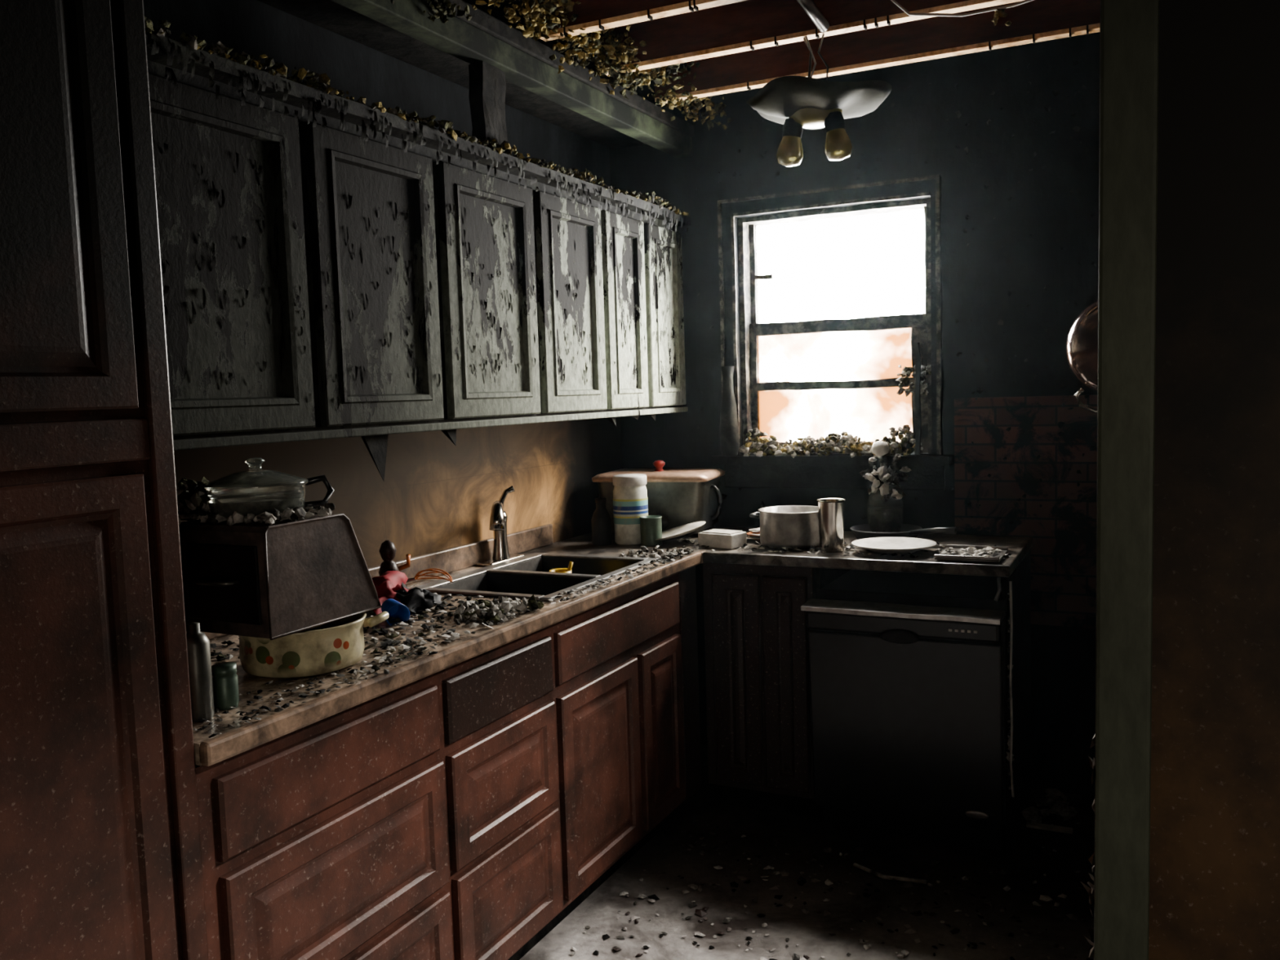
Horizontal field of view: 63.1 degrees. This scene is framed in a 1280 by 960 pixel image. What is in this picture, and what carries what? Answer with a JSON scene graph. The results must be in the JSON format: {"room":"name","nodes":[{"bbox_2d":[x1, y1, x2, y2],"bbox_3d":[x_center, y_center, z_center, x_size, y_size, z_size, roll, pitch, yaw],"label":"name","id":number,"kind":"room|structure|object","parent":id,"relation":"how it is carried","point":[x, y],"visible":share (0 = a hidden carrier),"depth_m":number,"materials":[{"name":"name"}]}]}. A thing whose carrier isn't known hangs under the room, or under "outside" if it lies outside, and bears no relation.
{"room":"fire-damaged room","nodes":[
{"label":"fire-damaged room","id":0,"kind":"room"},
{"bbox_2d":[142,0,622,568],"bbox_3d":[-1.466,-0.065,1.676,0.132,2.850,6.200,1,5,26],"label":"wall","id":1,"kind":"structure","parent":0,"point":[435,495],"depth_m":3.16,"materials":[{"name":"paint"}]},
{"bbox_2d":[145,28,691,482],"bbox_3d":[-0.533,-0.479,3.014,0.351,0.883,2.692,1,5,26],"label":"upper cabinet","id":2,"kind":"object","parent":1,"relation":"attached to","point":[318,282],"visible":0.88,"depth_m":2.51,"materials":[{"name":"paint"}]},
{"bbox_2d":[144,16,688,232],"bbox_3d":[-0.434,-0.893,2.934,0.155,0.139,2.623,1,5,26],"label":"debris","id":3,"kind":"object","parent":2,"relation":"on","point":[446,126],"visible":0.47,"depth_m":2.42,"materials":[{"name":"plant"}]},
{"bbox_2d":[480,0,602,68],"bbox_3d":[0.742,-1.280,0.464,5.100,0.360,6.200,1,5,26],"label":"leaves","id":4,"kind":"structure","parent":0,"point":[507,1],"depth_m":3.51,"materials":[{"name":"plant"}]},
{"bbox_2d":[257,0,693,158],"bbox_3d":[-0.539,-1.097,2.959,0.360,0.338,2.695,1,5,26],"label":"framing","id":5,"kind":"object","parent":4,"relation":"attached to","point":[500,66],"visible":0.94,"depth_m":2.95,"materials":[{"name":"wood"}]},
{"bbox_2d":[390,0,732,130],"bbox_3d":[-0.274,-1.319,2.914,0.310,0.325,2.568,1,5,26],"label":"dry leaves","id":6,"kind":"object","parent":5,"relation":"on","point":[593,51],"depth_m":3.25,"materials":[{"name":"plant"}]},
{"bbox_2d":[538,0,746,41],"bbox_3d":[0.482,-1.375,2.648,1.720,0.222,0.044,1,5,26],"label":"joist","id":7,"kind":"object","parent":4,"relation":"attached to","point":[594,15],"depth_m":2.91,"materials":[{"name":"brown wood"}]},
{"bbox_2d":[601,0,1023,75],"bbox_3d":[0.656,-1.410,3.000,1.720,0.222,0.044,1,5,26],"label":"joist","id":8,"kind":"object","parent":4,"relation":"attached to","point":[747,25],"depth_m":3.14,"materials":[{"name":"brown wood"}]},
{"bbox_2d":[654,0,1100,104],"bbox_3d":[0.830,-1.445,3.353,1.720,0.222,0.044,1,5,26],"label":"joist","id":9,"kind":"object","parent":4,"relation":"attached to","point":[1033,21],"depth_m":3.34,"materials":[{"name":"brown wood"}]},
{"bbox_2d":[746,33,891,166],"bbox_3d":[0.516,-1.117,3.046,0.422,0.379,0.422,1,5,26],"label":"ceiling light","id":10,"kind":"object","parent":9,"relation":"hanging from","point":[797,103],"depth_m":2.99,"materials":[{"name":"white metal"}]},
{"bbox_2d":[796,0,1033,32],"bbox_3d":[0.801,-1.301,2.818,0.862,0.166,0.211,-1,5,6],"label":"electrical cable","id":11,"kind":"object","parent":4,"relation":"attached to","point":[809,6],"visible":1,"depth_m":2.85,"materials":[{"name":"plastic"}]},
{"bbox_2d":[519,744,1094,959],"bbox_3d":[0.824,1.429,0.693,5.100,0.100,6.200,1,5,26],"label":"floor","id":12,"kind":"structure","parent":0,"point":[599,910],"depth_m":3.08,"materials":[{"name":"grey concrete"}]},
{"bbox_2d":[0,0,208,959],"bbox_3d":[-1.214,0.159,1.368,0.618,2.440,0.963,1,5,26],"label":"pantry cabinet","id":13,"kind":"object","parent":12,"relation":"on","point":[100,855],"visible":1,"depth_m":1.51,"materials":[{"name":"brown wood"}]},
{"bbox_2d":[195,565,701,959],"bbox_3d":[-0.511,0.807,2.791,0.611,0.867,2.080,1,5,26],"label":"base cabinet","id":14,"kind":"object","parent":12,"relation":"on","point":[464,810],"visible":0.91,"depth_m":2.36,"materials":[{"name":"brown wood"}]},
{"bbox_2d":[186,524,1031,766],"bbox_3d":[0.056,0.292,2.800,1.610,0.113,2.688,1,5,26],"label":"countertop","id":15,"kind":"structure","parent":14,"relation":"on","point":[238,739],"depth_m":2.65,"materials":[{"name":"stone"}]},
{"bbox_2d":[186,622,214,722],"bbox_3d":[-0.776,0.333,1.822,0.050,0.170,0.050,1,5,26],"label":"spray can","id":16,"kind":"object","parent":15,"relation":"on","point":[197,642],"visible":0.81,"depth_m":1.80,"materials":[{"name":"metal"}]},
{"bbox_2d":[211,662,239,710],"bbox_3d":[-0.750,0.372,1.886,0.044,0.079,0.044,1,5,26],"label":"spice jar","id":17,"kind":"object","parent":15,"relation":"on","point":[224,678],"visible":0.94,"depth_m":1.87,"materials":[{"name":"green metal"}]},
{"bbox_2d":[238,611,389,678],"bbox_3d":[-0.700,0.337,2.167,0.262,0.098,0.264,1,5,26],"label":"enamel pot","id":18,"kind":"object","parent":15,"relation":"on","point":[335,646],"visible":0.75,"depth_m":2.06,"materials":[{"name":"beige metal"}]},
{"bbox_2d":[178,513,381,639],"bbox_3d":[-0.740,0.181,2.128,0.237,0.217,0.345,1,5,26],"label":"toaster oven","id":19,"kind":"object","parent":18,"relation":"on","point":[277,580],"visible":0.9,"depth_m":2.02,"materials":[{"name":"black metal"}]},
{"bbox_2d":[176,476,334,525],"bbox_3d":[-0.784,0.037,2.088,0.286,0.097,0.218,1,5,26],"label":"debris","id":20,"kind":"object","parent":19,"relation":"on","point":[192,499],"depth_m":2.04,"materials":[{"name":"grey stone"}]},
{"bbox_2d":[202,457,334,518],"bbox_3d":[-0.760,0.011,2.117,0.200,0.117,0.247,1,5,26],"label":"pan","id":21,"kind":"object","parent":19,"relation":"on","point":[256,491],"visible":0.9,"depth_m":2.03,"materials":[{"name":"clear glass"}]},
{"bbox_2d":[378,540,410,576],"bbox_3d":[-0.683,0.244,2.903,0.098,0.158,0.065,-5,6,-30],"label":"figurine","id":22,"kind":"object","parent":15,"relation":"on","point":[388,549],"visible":0.66,"depth_m":2.88,"materials":[{"name":"brown wood"}]},
{"bbox_2d":[381,598,409,625],"bbox_3d":[-0.605,0.327,2.566,0.060,0.061,0.077,-4,5,-28],"label":"cup","id":23,"kind":"object","parent":15,"relation":"on","point":[395,609],"visible":0.8,"depth_m":2.57,"materials":[{"name":"plastic"}]},
{"bbox_2d":[371,570,453,614],"bbox_3d":[-0.648,0.292,2.739,0.273,0.084,0.232,1,5,26],"label":"rag","id":24,"kind":"object","parent":15,"relation":"on","point":[391,584],"visible":0.69,"depth_m":2.71,"materials":[{"name":"red fabric"}]},
{"bbox_2d":[406,568,453,582],"bbox_3d":[-0.606,0.271,2.900,0.204,0.053,0.061,1,5,26],"label":"wire whisk","id":25,"kind":"object","parent":15,"relation":"on","point":[415,578],"visible":0.98,"depth_m":2.88,"materials":[{"name":"orange metal"}]},
{"bbox_2d":[475,485,524,566],"bbox_3d":[-0.470,0.150,3.399,0.122,0.249,0.292,-1,5,7],"label":"faucet","id":26,"kind":"object","parent":15,"relation":"on","point":[498,518],"visible":1,"depth_m":3.42,"materials":[{"name":"silver metal"}]},
{"bbox_2d":[410,552,657,600],"bbox_3d":[-0.297,0.362,3.178,0.470,0.163,0.680,1,5,26],"label":"sink","id":27,"kind":"object","parent":15,"relation":"in","point":[526,575],"visible":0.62,"depth_m":3.20,"materials":[{"name":"metal"}]},
{"bbox_2d":[549,561,573,573],"bbox_3d":[-0.248,0.343,3.287,0.072,0.171,0.072,1,5,26],"label":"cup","id":28,"kind":"object","parent":27,"relation":"on","point":[568,570],"visible":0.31,"depth_m":3.29,"materials":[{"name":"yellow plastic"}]},
{"bbox_2d":[591,497,612,545],"bbox_3d":[-0.140,0.148,3.774,0.072,0.170,0.072,1,5,26],"label":"sauce bottle","id":29,"kind":"object","parent":15,"relation":"on","point":[601,521],"visible":1,"depth_m":3.75,"materials":[{"name":"black glass"}]},
{"bbox_2d":[192,537,1011,737],"bbox_3d":[-0.088,0.291,2.915,2.599,0.055,1.131,-6,6,-38],"label":"debris","id":30,"kind":"object","parent":15,"relation":"on","point":[504,606],"visible":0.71,"depth_m":2.53,"materials":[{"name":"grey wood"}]},
{"bbox_2d":[612,473,648,545],"bbox_3d":[-0.034,0.105,3.784,0.127,0.248,0.127,1,5,26],"label":"plastic jar","id":31,"kind":"object","parent":15,"relation":"on","point":[630,499],"visible":0.93,"depth_m":3.73,"materials":[{"name":"white plastic"}]},
{"bbox_2d":[640,515,662,546],"bbox_3d":[0.040,0.181,3.722,0.080,0.102,0.080,1,5,26],"label":"tin can","id":32,"kind":"object","parent":15,"relation":"on","point":[651,525],"visible":1,"depth_m":3.69,"materials":[{"name":"green metal"}]},
{"bbox_2d":[591,460,724,536],"bbox_3d":[0.077,0.064,4.042,0.508,0.280,0.340,0,5,18],"label":"pot","id":33,"kind":"object","parent":15,"relation":"on","point":[682,495],"visible":0.72,"depth_m":3.89,"materials":[{"name":"metal"}]},
{"bbox_2d":[655,520,706,540],"bbox_3d":[0.134,0.183,3.752,0.208,0.060,0.213,1,5,26],"label":"serving platter","id":34,"kind":"object","parent":15,"relation":"on","point":[677,531],"visible":0.95,"depth_m":3.78,"materials":[{"name":"ceramic"}]},
{"bbox_2d":[697,528,746,549],"bbox_3d":[0.287,0.205,3.636,0.140,0.054,0.100,2,6,38],"label":"box","id":35,"kind":"object","parent":15,"relation":"on","point":[713,538],"visible":0.94,"depth_m":3.60,"materials":[{"name":"paper"}]},
{"bbox_2d":[746,527,759,540],"bbox_3d":[0.442,0.194,3.757,0.144,0.034,0.157,1,5,26],"label":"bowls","id":36,"kind":"object","parent":15,"relation":"on","point":[754,534],"visible":0.31,"depth_m":3.73,"materials":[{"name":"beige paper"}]},
{"bbox_2d":[749,505,819,549],"bbox_3d":[0.528,0.164,3.614,0.234,0.126,0.267,-4,5,-25],"label":"saucepan","id":37,"kind":"object","parent":15,"relation":"on","point":[794,526],"visible":0.76,"depth_m":3.52,"materials":[{"name":"metal"}]},
{"bbox_2d":[817,497,844,552],"bbox_3d":[0.635,0.150,3.458,0.092,0.172,0.092,1,5,26],"label":"tumbler","id":38,"kind":"object","parent":15,"relation":"on","point":[831,511],"visible":0.98,"depth_m":3.42,"materials":[{"name":"silver metal"}]},
{"bbox_2d":[859,440,911,532],"bbox_3d":[0.887,0.030,3.767,0.180,0.346,0.158,1,5,26],"label":"flower vase","id":39,"kind":"object","parent":15,"relation":"on","point":[885,501],"visible":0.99,"depth_m":3.73,"materials":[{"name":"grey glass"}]},
{"bbox_2d":[851,537,936,554],"bbox_3d":[0.826,0.217,3.393,0.270,0.027,0.270,1,5,26],"label":"dinner plate","id":40,"kind":"object","parent":15,"relation":"on","point":[903,545],"visible":1,"depth_m":3.42,"materials":[{"name":"white ceramic"}]},
{"bbox_2d":[849,524,957,539],"bbox_3d":[0.921,0.178,3.618,0.389,0.073,0.275,1,5,26],"label":"frying pan","id":41,"kind":"object","parent":15,"relation":"on","point":[860,531],"visible":0.59,"depth_m":3.56,"materials":[{"name":"black metal"}]},
{"bbox_2d":[934,544,1008,562],"bbox_3d":[1.037,0.226,3.256,0.190,0.020,0.220,1,5,26],"label":"baking tray","id":42,"kind":"object","parent":15,"relation":"on","point":[953,552],"visible":1,"depth_m":3.23,"materials":[{"name":"metal"}]},
{"bbox_2d":[702,562,822,818],"bbox_3d":[0.526,0.691,3.772,0.388,0.870,0.608,1,5,26],"label":"base cabinet","id":43,"kind":"object","parent":12,"relation":"on","point":[759,737],"visible":0.76,"depth_m":3.50,"materials":[{"name":"brown wood"}]},
{"bbox_2d":[569,787,1094,959],"bbox_3d":[0.560,1.201,2.677,1.451,0.058,2.572,1,5,26],"label":"debris","id":44,"kind":"object","parent":12,"relation":"on","point":[1033,816],"visible":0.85,"depth_m":3.05,"materials":[{"name":"brown wood"}]},
{"bbox_2d":[801,568,1006,851],"bbox_3d":[0.941,0.701,3.486,0.595,0.873,0.718,1,5,26],"label":"dishwasher","id":45,"kind":"object","parent":12,"relation":"on","point":[908,670],"visible":0.94,"depth_m":3.23,"materials":[{"name":"black metal"}]},
{"bbox_2d":[607,31,1099,796],"bbox_3d":[2.115,-0.311,3.294,5.120,2.850,0.146,1,5,26],"label":"wall","id":46,"kind":"structure","parent":0,"point":[1063,662],"depth_m":3.67,"materials":[{"name":"grey paint"}]},
{"bbox_2d":[711,174,953,490],"bbox_3d":[0.716,-0.525,3.928,0.908,1.114,0.213,1,5,26],"label":"window","id":47,"kind":"structure","parent":46,"relation":"in","point":[874,406],"depth_m":3.94,"materials":[{"name":"grey wood"}]},
{"bbox_2d":[720,365,738,455],"bbox_3d":[0.345,-0.269,4.058,0.074,0.345,0.074,1,5,26],"label":"glass vase","id":48,"kind":"object","parent":47,"relation":"on","point":[729,428],"visible":1,"depth_m":4.03,"materials":[{"name":"grey glass"}]},
{"bbox_2d":[738,424,923,457],"bbox_3d":[0.716,-0.142,3.932,0.681,0.122,0.177,1,5,26],"label":"debris","id":49,"kind":"object","parent":47,"relation":"on","point":[765,446],"visible":0.91,"depth_m":3.91,"materials":[{"name":"beige plant"}]},
{"bbox_2d":[896,341,931,455],"bbox_3d":[0.990,-0.294,3.769,0.132,0.407,0.092,1,5,26],"label":"clump","id":50,"kind":"object","parent":47,"relation":"on","point":[919,387],"visible":1,"depth_m":3.73,"materials":[{"name":"grey plant"}]},
{"bbox_2d":[954,395,1097,628],"bbox_3d":[1.472,0.110,3.594,0.750,0.800,0.012,1,5,26],"label":"brick panel","id":51,"kind":"object","parent":46,"relation":"attached to","point":[1063,548],"depth_m":3.63,"materials":[{"name":"brown brick"}]},
{"bbox_2d":[1005,549,1031,858],"bbox_3d":[1.240,0.700,3.397,0.027,0.873,0.574,1,5,26],"label":"panel","id":52,"kind":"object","parent":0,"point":[1019,583],"depth_m":3.32,"materials":[{"name":"wood"}]},
{"bbox_2d":[1148,0,1279,959],"bbox_3d":[1.833,0.014,0.445,2.900,2.700,0.100,1,5,26],"label":"wall partition","id":53,"kind":"structure","parent":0,"point":[1215,862],"depth_m":1.02,"materials":[{"name":"brown paint"}]},
{"bbox_3d":[3.021,-0.014,-0.537,0.100,2.850,6.200,1,5,26],"label":"wall","id":54,"kind":"structure","parent":0,"visible":0},
{"bbox_2d":[1080,0,1159,959],"bbox_3d":[0.498,0.020,1.087,0.067,2.660,0.143,1,5,26],"label":"trim","id":55,"kind":"structure","parent":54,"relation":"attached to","point":[1121,765],"depth_m":1.02,"materials":[{"name":"paint"}]},
{"bbox_3d":[1.272,-0.119,2.221,0.100,2.700,2.600,1,5,26],"label":"wall","id":56,"kind":"structure","parent":0,"visible":0},
{"bbox_2d":[1066,301,1097,413],"bbox_3d":[1.215,-0.301,2.567,0.309,0.307,0.244,1,5,26],"label":"wall sconce","id":57,"kind":"object","parent":56,"relation":"attached to","point":[1082,343],"visible":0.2,"depth_m":2.54,"materials":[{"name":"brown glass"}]}
]}

